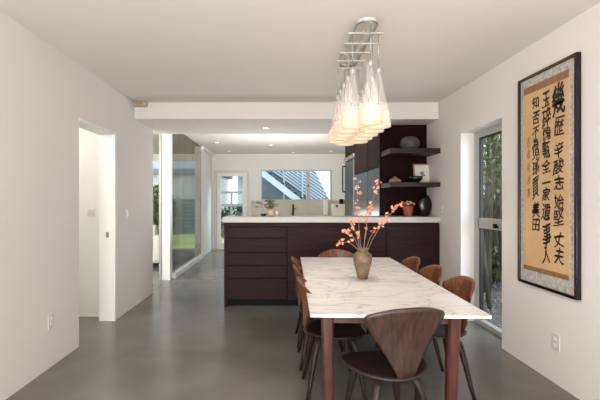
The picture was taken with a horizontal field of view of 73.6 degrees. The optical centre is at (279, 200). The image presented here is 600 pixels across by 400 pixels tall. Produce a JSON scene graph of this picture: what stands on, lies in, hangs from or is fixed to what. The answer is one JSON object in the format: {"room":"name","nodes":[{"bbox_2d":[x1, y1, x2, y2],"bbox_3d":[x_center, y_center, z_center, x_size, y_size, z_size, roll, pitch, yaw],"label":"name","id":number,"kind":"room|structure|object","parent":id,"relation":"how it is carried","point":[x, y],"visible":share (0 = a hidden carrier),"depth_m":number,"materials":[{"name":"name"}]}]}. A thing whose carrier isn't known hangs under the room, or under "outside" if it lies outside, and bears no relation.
{"room":"dining room","nodes":[
{"label":"dining room","id":0,"kind":"room"},
{"bbox_2d":[0,11,152,399],"bbox_3d":[-1.935,0.042,1.740,0.150,2.616,8.280,0,0,0],"label":"wall","id":1,"kind":"structure","parent":0,"point":[44,93],"depth_m":3.22,"materials":[{"name":"paint"}]},
{"bbox_2d":[48,312,53,329],"bbox_3d":[-1.855,0.975,3.250,0.010,0.125,0.080,0,0,0],"label":"wall outlet","id":2,"kind":"object","parent":1,"relation":"attached to","point":[51,315],"visible":1,"depth_m":3.25,"materials":[{"name":"white plastic"}]},
{"bbox_2d":[79,118,116,320],"bbox_3d":[-1.940,0.290,4.125,0.180,2.120,0.830,0,0,0],"label":"trim","id":3,"kind":"structure","parent":1,"relation":"attached to","point":[107,138],"depth_m":4.50,"materials":[{"name":"paint"}]},
{"bbox_2d":[126,208,128,218],"bbox_3d":[-1.855,0.150,4.880,0.011,0.125,0.100,0,0,0],"label":"light switch","id":4,"kind":"object","parent":1,"relation":"attached to","point":[127,209],"visible":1,"depth_m":4.87,"materials":[{"name":"white plastic"}]},
{"bbox_2d":[133,102,147,106],"bbox_3d":[-1.774,-1.232,5.096,0.168,0.055,0.083,0,0,0],"label":"wall sensor","id":5,"kind":"object","parent":1,"relation":"attached to","point":[135,104],"visible":1,"depth_m":5.06,"materials":[{"name":"beige plastic"}]},
{"bbox_2d":[79,128,98,316],"bbox_3d":[-4.355,0.025,7.905,4.690,2.650,6.470,0,0,0],"label":"wall","id":6,"kind":"structure","parent":0,"point":[88,141],"depth_m":4.67,"materials":[{"name":"white paint"}]},
{"bbox_2d":[87,210,93,215],"bbox_3d":[-2.200,0.140,4.665,0.080,0.080,0.007,0,0,0],"label":"light switch","id":7,"kind":"object","parent":6,"relation":"attached to","point":[89,212],"visible":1,"depth_m":4.66,"materials":[{"name":"white plastic"}]},
{"bbox_2d":[159,134,161,279],"bbox_3d":[-2.042,0.025,6.870,0.040,2.650,0.060,0,0,0],"label":"trim","id":8,"kind":"structure","parent":6,"relation":"attached to","point":[160,135],"depth_m":6.84,"materials":[{"name":"paint"}]},
{"bbox_2d":[162,134,171,279],"bbox_3d":[-1.938,0.025,6.905,0.136,2.650,0.150,0,0,0],"label":"trim","id":9,"kind":"structure","parent":6,"relation":"attached to","point":[166,138],"depth_m":6.83,"materials":[{"name":"paint"}]},
{"bbox_2d":[195,146,211,255],"bbox_3d":[-1.935,0.025,10.260,0.150,2.650,1.520,0,0,0],"label":"wall partition","id":10,"kind":"structure","parent":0,"point":[203,160],"depth_m":9.79,"materials":[{"name":"white paint"}]},
{"bbox_2d":[172,254,202,277],"bbox_3d":[-1.860,1.305,8.240,0.100,0.090,2.520,0,0,0],"label":"trim","id":11,"kind":"structure","parent":10,"relation":"attached to","point":[190,263],"depth_m":7.87,"materials":[{"name":"paint"}]},
{"bbox_2d":[201,146,214,155],"bbox_3d":[-1.825,-1.265,10.260,0.070,0.070,1.520,0,0,0],"label":"trim","id":12,"kind":"structure","parent":10,"relation":"attached to","point":[203,148],"depth_m":10.08,"materials":[{"name":"paint"}]},
{"bbox_2d":[212,154,344,249],"bbox_3d":[0.115,0.025,11.080,4.250,2.650,0.120,0,0,0],"label":"wall","id":13,"kind":"structure","parent":0,"point":[254,163],"depth_m":11.02,"materials":[{"name":"white paint"}]},
{"bbox_2d":[153,154,194,249],"bbox_3d":[-4.305,0.025,11.060,4.590,2.650,0.080,0,0,0],"label":"window","id":14,"kind":"structure","parent":13,"relation":"in","point":[175,157],"depth_m":11.02,"materials":[{"name":"paint"}]},
{"bbox_2d":[214,170,248,249],"bbox_3d":[-1.320,0.255,11.028,0.960,2.190,0.144,0,0,0],"label":"door","id":15,"kind":"structure","parent":13,"relation":"in","point":[218,245],"depth_m":11.02,"materials":[{"name":"white plastic"}]},
{"bbox_2d":[261,170,331,199],"bbox_3d":[0.463,-0.435,11.035,1.945,0.840,0.130,0,0,0],"label":"window","id":16,"kind":"structure","parent":13,"relation":"in","point":[307,171],"depth_m":10.99,"materials":[{"name":"paint"}]},
{"bbox_2d":[251,201,344,215],"bbox_3d":[0.625,0.206,11.007,2.810,0.436,0.023,0,0,0],"label":"backsplash","id":17,"kind":"structure","parent":13,"relation":"attached to","point":[284,208],"depth_m":10.99,"materials":[{"name":"beige tile"}]},
{"bbox_2d":[6,250,578,399],"bbox_3d":[-2.180,1.410,4.370,8.840,0.120,13.540,0,0,0],"label":"floor","id":18,"kind":"structure","parent":0,"point":[181,341],"depth_m":3.43,"materials":[{"name":"concrete"}]},
{"bbox_2d":[153,225,158,266],"bbox_3d":[-3.370,0.920,8.550,1.940,0.860,0.940,0,0,0],"label":"sofa","id":19,"kind":"object","parent":18,"relation":"on","point":[155,227],"visible":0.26,"depth_m":8.08,"materials":[{"name":"white fabric"}]},
{"bbox_2d":[291,256,340,347],"bbox_3d":[0.354,0.947,3.880,0.486,0.812,0.476,0,0,0],"label":"dining chair","id":20,"kind":"object","parent":18,"relation":"on","point":[295,261],"visible":0.22,"depth_m":3.82,"materials":[{"name":"brown wood"}]},
{"bbox_2d":[293,264,351,370],"bbox_3d":[0.354,0.947,3.380,0.486,0.812,0.476,0,0,0],"label":"dining chair","id":21,"kind":"object","parent":18,"relation":"on","point":[298,271],"visible":0.37,"depth_m":3.28,"materials":[{"name":"brown wood"}]},
{"bbox_2d":[224,223,439,306],"bbox_3d":[0.666,0.812,5.308,2.742,1.075,0.445,0,0,0],"label":"kitchen island","id":22,"kind":"object","parent":18,"relation":"on","point":[258,265],"visible":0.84,"depth_m":5.09,"materials":[{"name":"brown wood"}]},
{"bbox_2d":[223,216,440,222],"bbox_3d":[0.658,0.237,5.298,2.757,0.069,0.495,0,0,0],"label":"island countertop","id":23,"kind":"structure","parent":22,"relation":"on","point":[227,219],"depth_m":5.05,"materials":[{"name":"white stone"}]},
{"bbox_2d":[267,209,274,215],"bbox_3d":[-0.114,0.159,5.360,0.110,0.088,0.110,0,0,0],"label":"round vase","id":24,"kind":"object","parent":23,"relation":"on","point":[271,212],"visible":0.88,"depth_m":5.32,"materials":[{"name":"beige ceramic"}]},
{"bbox_2d":[252,197,277,209],"bbox_3d":[-0.193,0.056,5.378,0.360,0.235,0.201,0,0,0],"label":"twigs","id":25,"kind":"object","parent":24,"relation":"in","point":[270,201],"visible":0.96,"depth_m":5.35,"materials":[{"name":"green plant"}]},
{"bbox_2d":[403,206,412,215],"bbox_3d":[1.703,0.135,5.300,0.136,0.135,0.136,0,0,0],"label":"flower pot","id":26,"kind":"object","parent":23,"relation":"on","point":[407,210],"visible":0.92,"depth_m":5.25,"materials":[{"name":"ceramic"}]},
{"bbox_2d":[401,201,414,205],"bbox_3d":[1.706,0.045,5.304,0.171,0.108,0.122,0,0,-40],"label":"bunch","id":27,"kind":"object","parent":26,"relation":"in","point":[410,202],"visible":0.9,"depth_m":5.29,"materials":[{"name":"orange plant"}]},
{"bbox_2d":[418,194,431,215],"bbox_3d":[1.942,0.052,5.340,0.186,0.300,0.084,0,0,0],"label":"vase","id":28,"kind":"object","parent":23,"relation":"on","point":[424,203],"visible":0.89,"depth_m":5.31,"materials":[{"name":"black ceramic"}]},
{"bbox_2d":[297,276,367,399],"bbox_3d":[0.364,0.947,2.840,0.486,0.812,0.476,0,0,0],"label":"dining chair","id":29,"kind":"object","parent":18,"relation":"on","point":[350,332],"visible":0.7,"depth_m":2.73,"materials":[{"name":"brown wood"}]},
{"bbox_2d":[318,249,360,325],"bbox_3d":[0.640,0.947,4.291,0.476,0.812,0.486,0,0,0],"label":"dining chair","id":30,"kind":"object","parent":18,"relation":"on","point":[332,252],"visible":0.09,"depth_m":4.50,"materials":[{"name":"brown wood"}]},
{"bbox_2d":[342,145,354,215],"bbox_3d":[1.672,0.040,7.950,0.730,2.620,1.020,0,0,0],"label":"refrigerator","id":31,"kind":"object","parent":18,"relation":"on","point":[349,150],"visible":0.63,"depth_m":7.89,"materials":[{"name":"silver metal"}]},
{"bbox_2d":[354,142,368,215],"bbox_3d":[1.698,0.040,6.860,0.677,2.620,1.120,0,0,0],"label":"tall cabinet","id":32,"kind":"object","parent":18,"relation":"on","point":[361,170],"visible":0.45,"depth_m":6.77,"materials":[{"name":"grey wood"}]},
{"bbox_2d":[368,133,379,215],"bbox_3d":[1.712,0.150,5.920,0.649,2.400,0.720,0,0,0],"label":"tall cabinet","id":33,"kind":"object","parent":18,"relation":"on","point":[373,145],"visible":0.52,"depth_m":5.91,"materials":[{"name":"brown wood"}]},
{"bbox_2d":[366,256,419,347],"bbox_3d":[1.106,0.947,3.880,0.486,0.812,0.476,0,0,0],"label":"dining chair","id":34,"kind":"object","parent":18,"relation":"on","point":[412,263],"visible":0.06,"depth_m":3.94,"materials":[{"name":"brown wood"}]},
{"bbox_2d":[342,307,444,399],"bbox_3d":[0.599,0.942,2.214,0.476,0.823,0.486,0,0,-13],"label":"dining chair","id":35,"kind":"object","parent":18,"relation":"on","point":[403,336],"visible":1,"depth_m":2.03,"materials":[{"name":"brown wood"}]},
{"bbox_2d":[300,257,491,399],"bbox_3d":[0.678,0.980,3.236,0.965,0.741,2.190,0,0,2],"label":"dining table","id":36,"kind":"object","parent":18,"relation":"on","point":[337,296],"visible":0.91,"depth_m":2.48,"materials":[{"name":"stone"}]},
{"bbox_2d":[353,248,371,279],"bbox_3d":[0.652,0.491,3.140,0.150,0.236,0.150,0,0,0],"label":"vase","id":37,"kind":"object","parent":36,"relation":"on","point":[362,259],"visible":0.99,"depth_m":3.09,"materials":[{"name":"beige ceramic"}]},
{"bbox_2d":[336,238,357,250],"bbox_3d":[0.549,0.373,3.097,0.239,0.176,0.052,0,0,-20],"label":"branch","id":38,"kind":"object","parent":37,"relation":"in","point":[342,240],"visible":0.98,"depth_m":3.08,"materials":[{"name":"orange plant"}]},
{"bbox_2d":[341,228,358,247],"bbox_3d":[0.575,0.334,3.154,0.180,0.255,0.062,0,0,30],"label":"branch","id":39,"kind":"object","parent":37,"relation":"in","point":[342,230],"visible":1,"depth_m":3.17,"materials":[{"name":"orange plant"}]},
{"bbox_2d":[349,220,359,247],"bbox_3d":[0.588,0.302,3.104,0.129,0.319,0.068,0,0,-14],"label":"branch","id":40,"kind":"object","parent":37,"relation":"in","point":[350,221],"visible":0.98,"depth_m":3.10,"materials":[{"name":"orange plant"}]},
{"bbox_2d":[354,177,362,248],"bbox_3d":[0.625,0.135,3.156,0.072,0.647,0.081,0,0,0],"label":"branch","id":41,"kind":"object","parent":37,"relation":"in","point":[359,192],"visible":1,"depth_m":3.15,"materials":[{"name":"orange plant"}]},
{"bbox_2d":[363,205,373,248],"bbox_3d":[0.704,0.241,3.190,0.125,0.434,0.063,0,0,-27],"label":"branch","id":42,"kind":"object","parent":37,"relation":"in","point":[370,213],"visible":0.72,"depth_m":3.19,"materials":[{"name":"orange plant"}]},
{"bbox_2d":[364,179,381,243],"bbox_3d":[0.720,0.145,3.095,0.140,0.629,0.072,0,0,15],"label":"branch","id":43,"kind":"object","parent":37,"relation":"in","point":[378,187],"visible":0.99,"depth_m":3.09,"materials":[{"name":"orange plant"}]},
{"bbox_2d":[366,219,389,248],"bbox_3d":[0.746,0.301,3.087,0.216,0.318,0.052,0,0,15],"label":"branch","id":44,"kind":"object","parent":37,"relation":"in","point":[387,220],"visible":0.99,"depth_m":3.08,"materials":[{"name":"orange plant"}]},
{"bbox_2d":[367,203,402,251],"bbox_3d":[0.824,0.237,3.160,0.327,0.449,0.070,0,0,-4],"label":"branch","id":45,"kind":"object","parent":37,"relation":"in","point":[399,204],"visible":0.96,"depth_m":3.16,"materials":[{"name":"pink plant"}]},
{"bbox_2d":[380,265,443,371],"bbox_3d":[1.111,0.947,3.370,0.486,0.812,0.476,0,0,0],"label":"dining chair","id":46,"kind":"object","parent":18,"relation":"on","point":[433,273],"visible":0.18,"depth_m":3.37,"materials":[{"name":"brown wood"}]},
{"bbox_2d":[414,276,476,399],"bbox_3d":[1.121,0.947,2.860,0.486,0.812,0.476,0,0,0],"label":"dining chair","id":47,"kind":"object","parent":18,"relation":"on","point":[463,287],"visible":0.44,"depth_m":2.80,"materials":[{"name":"brown wood"}]},
{"bbox_3d":[0.630,0.910,10.705,2.800,0.880,0.620,0,0,0],"label":"base cabinet","id":48,"kind":"object","parent":18,"relation":"on","visible":0},
{"bbox_3d":[0.625,0.445,10.699,2.810,0.040,0.638,0,0,0],"label":"countertop","id":49,"kind":"structure","parent":48,"relation":"on","visible":0},
{"bbox_2d":[323,198,327,215],"bbox_3d":[1.239,0.172,10.750,0.180,0.505,0.180,0,0,0],"label":"paper towel holder","id":50,"kind":"object","parent":49,"relation":"on","point":[325,201],"visible":0.91,"depth_m":10.70,"materials":[{"name":"white paper"}]},
{"bbox_2d":[331,204,344,215],"bbox_3d":[1.602,0.250,10.703,0.395,0.340,0.294,0,0,0],"label":"box","id":51,"kind":"object","parent":49,"relation":"on","point":[336,209],"visible":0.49,"depth_m":10.58,"materials":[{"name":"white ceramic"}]},
{"bbox_2d":[0,0,599,153],"bbox_3d":[-2.180,-1.343,4.320,8.840,0.154,13.640,0,0,0],"label":"ceiling","id":52,"kind":"structure","parent":0,"point":[145,50],"depth_m":3.26,"materials":[{"name":"paint"}]},
{"bbox_2d":[135,102,437,133],"bbox_3d":[0.015,-1.235,5.715,4.050,0.362,1.150,0,0,0],"label":"ceiling beam","id":53,"kind":"structure","parent":52,"relation":"attached to","point":[162,117],"depth_m":5.14,"materials":[{"name":"paint"}]},
{"bbox_2d":[328,17,390,145],"bbox_3d":[0.615,-0.896,3.233,0.358,0.738,1.226,0,0,0],"label":"pendant light","id":54,"kind":"object","parent":52,"relation":"attached to","point":[361,31],"depth_m":3.01,"materials":[{"name":"white glass"}]},
{"bbox_2d":[379,125,426,215],"bbox_3d":[1.712,-0.425,5.545,0.649,1.253,0.021,0,0,0],"label":"panel","id":55,"kind":"object","parent":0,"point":[389,167],"visible":0.64,"depth_m":5.54,"materials":[{"name":"brown wood"}]},
{"bbox_2d":[381,148,439,156],"bbox_3d":[1.718,-0.638,5.297,0.637,0.064,0.474,0,0,0],"label":"floating shelf","id":56,"kind":"object","parent":55,"relation":"attached to","point":[391,152],"visible":1,"depth_m":5.06,"materials":[{"name":"brown wood"}]},
{"bbox_2d":[400,136,419,147],"bbox_3d":[1.725,-0.765,5.300,0.256,0.188,0.256,0,0,0],"label":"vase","id":57,"kind":"object","parent":56,"relation":"on","point":[408,141],"visible":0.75,"depth_m":5.20,"materials":[{"name":"grey ceramic"}]},
{"bbox_2d":[381,182,439,187],"bbox_3d":[1.718,-0.208,5.297,0.637,0.057,0.474,0,0,0],"label":"floating shelf","id":58,"kind":"object","parent":55,"relation":"attached to","point":[390,184],"visible":0.94,"depth_m":5.06,"materials":[{"name":"brown wood"}]},
{"bbox_2d":[389,176,400,181],"bbox_3d":[1.525,-0.282,5.280,0.160,0.088,0.160,0,0,0],"label":"lidded jar","id":59,"kind":"object","parent":58,"relation":"on","point":[394,179],"visible":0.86,"depth_m":5.22,"materials":[{"name":"beige ceramic"}]},
{"bbox_2d":[408,176,422,181],"bbox_3d":[1.768,-0.279,5.200,0.186,0.082,0.186,0,0,0],"label":"bowl","id":60,"kind":"object","parent":58,"relation":"on","point":[411,178],"visible":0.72,"depth_m":5.14,"materials":[{"name":"black ceramic"}]},
{"bbox_2d":[413,164,428,181],"bbox_3d":[1.948,-0.372,5.464,0.237,0.270,0.057,0,0,0],"label":"picture frame","id":61,"kind":"object","parent":58,"relation":"on","point":[418,169],"visible":0.7,"depth_m":5.46,"materials":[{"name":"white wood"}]},
{"bbox_2d":[427,2,599,399],"bbox_3d":[2.140,0.025,4.310,0.200,2.650,13.420,0,0,0],"label":"wall","id":62,"kind":"structure","parent":0,"point":[530,314],"depth_m":3.39,"materials":[{"name":"paint"}]},
{"bbox_2d":[474,123,501,337],"bbox_3d":[2.205,0.292,4.085,0.090,2.115,0.830,0,0,0],"label":"glass door","id":63,"kind":"structure","parent":62,"relation":"in","point":[480,222],"depth_m":4.39,"materials":[{"name":"paint"}]},
{"bbox_2d":[518,52,580,299],"bbox_3d":[2.021,-0.168,3.035,0.036,1.680,0.670,0,0,0],"label":"calligraphy","id":64,"kind":"object","parent":62,"relation":"attached to","point":[549,99],"visible":1,"depth_m":2.97,"materials":[{"name":"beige paper"}]},
{"bbox_2d":[552,332,559,351],"bbox_3d":[2.035,1.040,2.950,0.010,0.125,0.080,0,0,0],"label":"wall outlet","id":65,"kind":"object","parent":62,"relation":"attached to","point":[555,337],"visible":1,"depth_m":2.94,"materials":[{"name":"white plastic"}]},
{"label":"outside","id":66,"kind":"structure","parent":0,"visible":0},
{"bbox_2d":[483,270,501,328],"bbox_3d":[5.620,1.465,6.070,6.760,0.170,10.140,0,0,0],"label":"gravel","id":67,"kind":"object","parent":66,"point":[498,309],"depth_m":5.13,"materials":[{"name":"grey gravel"}]},
{"bbox_2d":[483,134,501,309],"bbox_3d":[2.890,-0.324,5.292,0.991,3.454,0.921,0,0,0],"label":"tree","id":68,"kind":"object","parent":67,"relation":"on","point":[485,268],"visible":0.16,"depth_m":5.10,"materials":[{"name":"green plant"}]},
{"bbox_2d":[483,133,501,302],"bbox_3d":[3.155,-0.325,5.602,1.004,3.452,0.910,0,0,0],"label":"tree","id":69,"kind":"object","parent":67,"relation":"on","point":[491,215],"visible":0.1,"depth_m":5.40,"materials":[{"name":"green plant"}]},
{"bbox_2d":[483,137,501,292],"bbox_3d":[3.401,-0.325,6.194,0.995,3.454,0.924,0,0,19],"label":"tree","id":70,"kind":"object","parent":67,"relation":"on","point":[486,198],"visible":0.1,"depth_m":5.99,"materials":[{"name":"green plant"}]},
{"bbox_2d":[483,135,501,277],"bbox_3d":[3.715,-0.324,6.389,0.978,3.455,0.911,0,0,28],"label":"tree","id":71,"kind":"object","parent":67,"relation":"on","point":[499,213],"visible":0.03,"depth_m":6.19,"materials":[{"name":"green plant"}]},
{"bbox_2d":[483,134,501,281],"bbox_3d":[4.019,-0.325,7.098,0.948,3.453,0.932,0,0,31],"label":"tree","id":72,"kind":"object","parent":67,"relation":"on","point":[494,232],"visible":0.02,"depth_m":6.88,"materials":[{"name":"green plant"}]},
{"bbox_2d":[483,276,501,326],"bbox_3d":[3.574,1.375,5.550,2.486,0.036,3.930,0,0,0],"label":"pebbles","id":73,"kind":"object","parent":67,"relation":"on","point":[493,285],"visible":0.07,"depth_m":5.54,"materials":[{"name":"grey gravel"}]},
{"bbox_2d":[491,238,500,283],"bbox_3d":[3.475,0.986,6.708,0.778,0.831,0.784,0,0,45],"label":"shrub","id":74,"kind":"object","parent":67,"relation":"on","point":[496,246],"visible":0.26,"depth_m":6.57,"materials":[{"name":"green plant"}]},
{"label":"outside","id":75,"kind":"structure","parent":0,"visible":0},
{"bbox_2d":[172,229,223,247],"bbox_3d":[-7.500,1.465,20.570,13.000,0.170,18.860,0,0,0],"label":"lawn","id":76,"kind":"structure","parent":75,"point":[182,240],"depth_m":13.97,"materials":[{"name":"green plant"}]},
{"bbox_2d":[153,183,177,233],"bbox_3d":[-4.002,0.412,13.207,1.289,2.049,1.119,0,0,0],"label":"shrub","id":77,"kind":"object","parent":76,"relation":"on","point":[156,187],"visible":0.25,"depth_m":13.04,"materials":[{"name":"green plant"}]},
{"bbox_2d":[153,197,194,234],"bbox_3d":[-5.800,0.615,16.460,6.400,1.530,0.120,0,0,0],"label":"fence","id":78,"kind":"object","parent":76,"relation":"on","point":[184,206],"visible":0.09,"depth_m":16.40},
{"bbox_2d":[153,161,232,227],"bbox_3d":[-7.450,-0.885,20.000,9.700,4.530,4.600,0,0,0],"label":"house","id":79,"kind":"structure","parent":76,"relation":"on","point":[183,172],"depth_m":18.00,"materials":[{"name":"white ceramic"}]},
{"bbox_2d":[221,206,242,237],"bbox_3d":[-1.598,0.782,14.917,2.082,1.412,0.516,0,0,0],"label":"hedge","id":80,"kind":"object","parent":76,"relation":"on","point":[226,212],"visible":0.17,"depth_m":14.88,"materials":[{"name":"green plant"}]},
{"bbox_2d":[221,191,242,215],"bbox_3d":[-1.650,0.512,14.500,1.900,1.735,0.100,0,0,0],"label":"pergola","id":81,"kind":"object","parent":76,"relation":"on","point":[231,193],"visible":0.24,"depth_m":14.45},
{"bbox_2d":[237,176,242,214],"bbox_3d":[-1.300,-1.135,20.350,2.000,5.030,3.300,0,0,0],"label":"house","id":82,"kind":"structure","parent":76,"relation":"on","point":[239,178],"depth_m":19.00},
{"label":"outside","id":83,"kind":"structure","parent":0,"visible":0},
{"bbox_3d":[4.000,1.465,20.570,10.000,0.170,18.860,0,0,0],"label":"paving","id":84,"kind":"object","parent":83,"visible":0},
{"bbox_2d":[262,171,326,198],"bbox_3d":[0.262,-0.188,14.570,3.289,3.076,1.140,0,0,0],"label":"exterior staircase","id":85,"kind":"structure","parent":84,"relation":"on","point":[268,176],"depth_m":15.10,"materials":[{"name":"metal"}]},
{"bbox_2d":[262,171,328,198],"bbox_3d":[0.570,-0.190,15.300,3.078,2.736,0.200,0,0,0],"label":"building","id":86,"kind":"structure","parent":84,"relation":"on","point":[269,190],"depth_m":15.20,"materials":[{"name":"stone"}]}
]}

